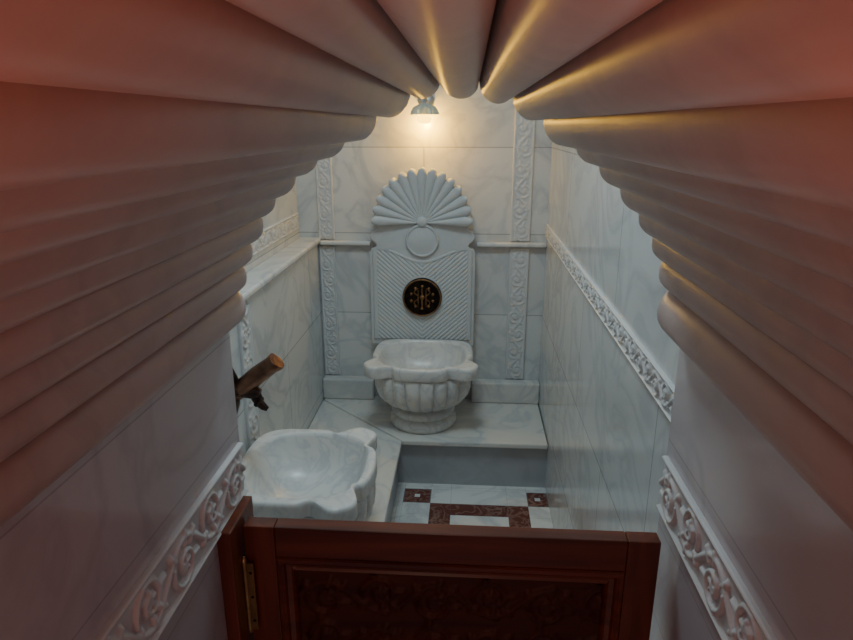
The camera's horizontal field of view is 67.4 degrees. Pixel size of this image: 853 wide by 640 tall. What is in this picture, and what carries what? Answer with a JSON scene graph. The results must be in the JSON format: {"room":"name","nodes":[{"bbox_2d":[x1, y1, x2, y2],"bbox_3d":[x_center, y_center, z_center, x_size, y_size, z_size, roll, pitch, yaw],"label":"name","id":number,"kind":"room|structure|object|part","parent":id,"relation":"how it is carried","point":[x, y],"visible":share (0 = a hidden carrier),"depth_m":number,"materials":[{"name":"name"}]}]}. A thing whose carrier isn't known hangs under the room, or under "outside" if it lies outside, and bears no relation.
{"room":"turkish bath","nodes":[
{"label":"turkish bath","id":0,"kind":"room"},
{"bbox_2d":[0,332,238,639],"bbox_3d":[-0.606,0.748,0.704,0.592,1.318,0.870,1,17,4],"label":"wall","id":1,"kind":"structure","parent":0,"point":[70,557],"depth_m":0.64,"materials":[{"name":"stone"}]},
{"bbox_2d":[94,442,247,639],"bbox_3d":[-0.303,0.335,0.607,0.008,0.085,0.765,1,17,4],"label":"trim","id":2,"kind":"structure","parent":1,"relation":"attached to","point":[144,613],"depth_m":0.76,"materials":[{"name":"stone"}]},
{"bbox_2d":[217,496,253,639],"bbox_3d":[-0.277,0.740,1.064,0.020,0.964,0.095,1,17,4],"label":"door frame","id":3,"kind":"structure","parent":1,"relation":"attached to","point":[231,544],"depth_m":0.91,"materials":[{"name":"brown wood"}]},
{"bbox_2d":[241,517,660,639],"bbox_3d":[0.028,0.745,1.048,0.596,0.933,0.036,1,17,3],"label":"door","id":4,"kind":"structure","parent":1,"relation":"in","point":[304,579],"depth_m":0.93,"materials":[{"name":"brown wood"}]},
{"bbox_3d":[0.031,0.728,1.036,0.500,0.793,0.016,1,17,4],"label":"panel moulding","id":5,"kind":"part","parent":4,"relation":"part of","materials":[{"name":"brown wood"}]},
{"bbox_3d":[0.031,0.323,0.921,0.500,0.050,0.025,1,17,4],"label":"rail","id":6,"kind":"part","parent":4,"relation":"part of","materials":[{"name":"brown wood"}]},
{"bbox_3d":[0.031,0.725,1.047,0.500,0.793,0.010,1,17,4],"label":"panel","id":7,"kind":"part","parent":4,"relation":"part of","materials":[{"name":"brown wood"}]},
{"bbox_2d":[244,180,299,272],"bbox_3d":[-0.729,-0.815,1.766,0.150,1.570,2.050,1,17,4],"label":"wall","id":8,"kind":"structure","parent":0,"point":[286,205],"depth_m":2.64,"materials":[{"name":"stone"}]},
{"bbox_2d":[251,213,299,255],"bbox_3d":[-0.649,-0.158,1.944,0.010,0.070,2.020,1,17,4],"label":"trim","id":9,"kind":"structure","parent":8,"relation":"attached to","point":[279,230],"depth_m":2.57,"materials":[{"name":"stone"}]},
{"bbox_2d":[229,244,324,457],"bbox_3d":[-0.685,0.454,2.149,0.237,1.080,2.050,1,17,4],"label":"wall","id":10,"kind":"structure","parent":0,"point":[286,313],"depth_m":2.52,"materials":[{"name":"stone"}]},
{"bbox_2d":[237,304,260,448],"bbox_3d":[-0.563,0.320,2.074,0.010,0.740,0.100,1,17,4],"label":"trim","id":11,"kind":"structure","parent":10,"relation":"attached to","point":[244,328],"depth_m":2.02,"materials":[{"name":"stone"}]},
{"bbox_2d":[232,353,283,412],"bbox_3d":[-0.495,0.189,1.841,0.182,0.198,0.092,1,17,4],"label":"tap","id":12,"kind":"object","parent":10,"relation":"attached to","point":[247,385],"visible":0.66,"depth_m":1.82,"materials":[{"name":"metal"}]},
{"bbox_3d":[-0.560,0.208,1.851,0.052,0.156,0.052,1,17,4],"label":"plate","id":13,"kind":"part","parent":12,"relation":"part of","materials":[{"name":"metal"}]},
{"bbox_2d":[239,237,320,300],"bbox_3d":[-0.603,-0.073,1.983,0.101,0.025,2.050,1,17,4],"label":"ledge","id":14,"kind":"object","parent":10,"relation":"on","point":[265,272],"depth_m":2.38,"materials":[{"name":"stone"}]},
{"bbox_2d":[296,82,551,397],"bbox_3d":[-0.057,-0.602,2.921,1.500,2.650,0.120,1,17,4],"label":"wall","id":15,"kind":"structure","parent":0,"point":[470,140],"depth_m":2.88,"materials":[{"name":"stone"}]},
{"bbox_2d":[315,158,334,238],"bbox_3d":[-0.459,-0.949,2.774,0.073,1.200,0.012,1,17,4],"label":"trim","id":16,"kind":"structure","parent":15,"relation":"attached to","point":[323,168],"depth_m":2.89,"materials":[{"name":"stone"}]},
{"bbox_2d":[319,246,340,374],"bbox_3d":[-0.459,-0.038,3.051,0.073,0.635,0.012,1,17,4],"label":"trim","id":17,"kind":"structure","parent":15,"relation":"attached to","point":[327,253],"depth_m":3.04,"materials":[{"name":"stone"}]},
{"bbox_2d":[320,240,370,245],"bbox_3d":[-0.371,-0.355,2.937,0.234,0.019,0.035,1,17,4],"label":"trim","id":18,"kind":"structure","parent":15,"relation":"attached to","point":[322,242],"depth_m":2.92,"materials":[{"name":"stone"}]},
{"bbox_2d":[323,375,375,399],"bbox_3d":[-0.378,0.329,3.132,0.250,0.105,0.060,1,17,4],"label":"baseboard","id":19,"kind":"structure","parent":15,"relation":"attached to","point":[334,386],"depth_m":3.10,"materials":[{"name":"stone"}]},
{"bbox_2d":[370,167,474,345],"bbox_3d":[-0.018,-0.275,2.893,0.476,0.811,0.118,1,17,4],"label":"panel","id":20,"kind":"object","parent":15,"relation":"attached to","point":[422,258],"visible":1,"depth_m":2.88,"materials":[{"name":"stone"}]},
{"bbox_2d":[410,96,438,123],"bbox_3d":[-0.007,-0.889,2.684,0.120,0.129,0.159,1,17,4],"label":"wall sconce","id":21,"kind":"object","parent":15,"relation":"attached to","point":[425,108],"visible":0.94,"depth_m":2.65,"materials":[{"name":"silver metal"}]},
{"bbox_3d":[-0.008,-0.879,2.666,0.120,0.044,0.118,1,17,4],"label":"lamp shade","id":22,"kind":"part","parent":21,"relation":"part of","materials":[{"name":"clear glass"}]},
{"bbox_3d":[-0.008,-0.852,2.674,0.064,0.064,0.064,1,17,4],"label":"bulb","id":23,"kind":"part","parent":21,"relation":"part of","materials":[{"name":"white glass"}]},
{"bbox_3d":[-0.002,-0.937,2.741,0.070,0.070,0.022,1,17,4],"label":"wall plate","id":24,"kind":"part","parent":21,"relation":"part of","materials":[{"name":"silver metal"}]},
{"bbox_2d":[471,379,539,403],"bbox_3d":[0.378,0.343,3.085,0.324,0.105,0.060,1,17,4],"label":"baseboard","id":25,"kind":"structure","parent":15,"relation":"attached to","point":[482,390],"depth_m":3.06,"materials":[{"name":"stone"}]},
{"bbox_2d":[477,242,546,247],"bbox_3d":[0.384,-0.340,2.890,0.314,0.019,0.035,1,17,4],"label":"trim","id":26,"kind":"structure","parent":15,"relation":"attached to","point":[479,244],"depth_m":2.88,"materials":[{"name":"stone"}]},
{"bbox_2d":[505,248,529,378],"bbox_3d":[0.423,-0.021,2.996,0.089,0.635,0.012,1,17,4],"label":"trim","id":27,"kind":"structure","parent":15,"relation":"attached to","point":[518,257],"depth_m":2.99,"materials":[{"name":"stone"}]},
{"bbox_2d":[510,109,535,240],"bbox_3d":[0.423,-0.933,2.719,0.089,1.200,0.012,1,17,4],"label":"trim","id":28,"kind":"structure","parent":15,"relation":"attached to","point":[524,129],"depth_m":2.81,"materials":[{"name":"stone"}]},
{"bbox_2d":[0,0,852,530],"bbox_3d":[-0.201,-0.500,0.296,1.404,1.315,0.870,1,17,4],"label":"vault","id":29,"kind":"object","parent":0,"point":[146,146],"visible":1,"depth_m":0.32,"materials":[{"name":"paint"}]},
{"bbox_2d":[390,482,552,527],"bbox_3d":[-0.140,1.134,1.560,1.370,0.081,3.500,1,17,4],"label":"floor","id":30,"kind":"structure","parent":0,"point":[452,504],"depth_m":2.63,"materials":[{"name":"stone"}]},
{"bbox_2d":[308,396,547,521],"bbox_3d":[-0.046,0.781,2.205,1.044,0.220,2.050,1,17,4],"label":"platform","id":31,"kind":"object","parent":30,"relation":"on","point":[487,444],"visible":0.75,"depth_m":2.77,"materials":[{"name":"stone"}]},
{"bbox_2d":[242,428,376,520],"bbox_3d":[-0.352,0.577,1.933,0.408,0.330,0.479,1,17,4],"label":"basin","id":32,"kind":"object","parent":31,"relation":"on","point":[289,473],"visible":0.51,"depth_m":1.99,"materials":[{"name":"white stone"}]},
{"bbox_2d":[364,339,477,433],"bbox_3d":[-0.016,0.304,2.829,0.479,0.330,0.408,1,17,4],"label":"basin","id":33,"kind":"object","parent":31,"relation":"on","point":[423,381],"visible":1,"depth_m":2.73,"materials":[{"name":"white stone"}]},
{"bbox_2d":[538,142,679,532],"bbox_3d":[0.535,-0.274,1.844,0.120,2.650,2.050,1,17,4],"label":"wall","id":34,"kind":"structure","parent":0,"point":[607,435],"depth_m":1.71,"materials":[{"name":"stone"}]},
{"bbox_2d":[545,224,674,421],"bbox_3d":[0.471,-0.107,1.899,0.008,0.058,2.048,1,17,4],"label":"trim","id":35,"kind":"structure","parent":34,"relation":"attached to","point":[657,382],"depth_m":1.42,"materials":[{"name":"stone"}]},
{"bbox_2d":[649,349,852,639],"bbox_3d":[0.410,0.768,0.641,0.181,1.318,0.870,1,17,4],"label":"wall","id":36,"kind":"structure","parent":0,"point":[793,554],"depth_m":0.65,"materials":[{"name":"paint"}]},
{"bbox_2d":[656,455,777,639],"bbox_3d":[0.318,0.347,0.569,0.008,0.085,0.765,1,17,4],"label":"trim","id":37,"kind":"structure","parent":36,"relation":"attached to","point":[734,613],"depth_m":0.74,"materials":[{"name":"stone"}]}
]}

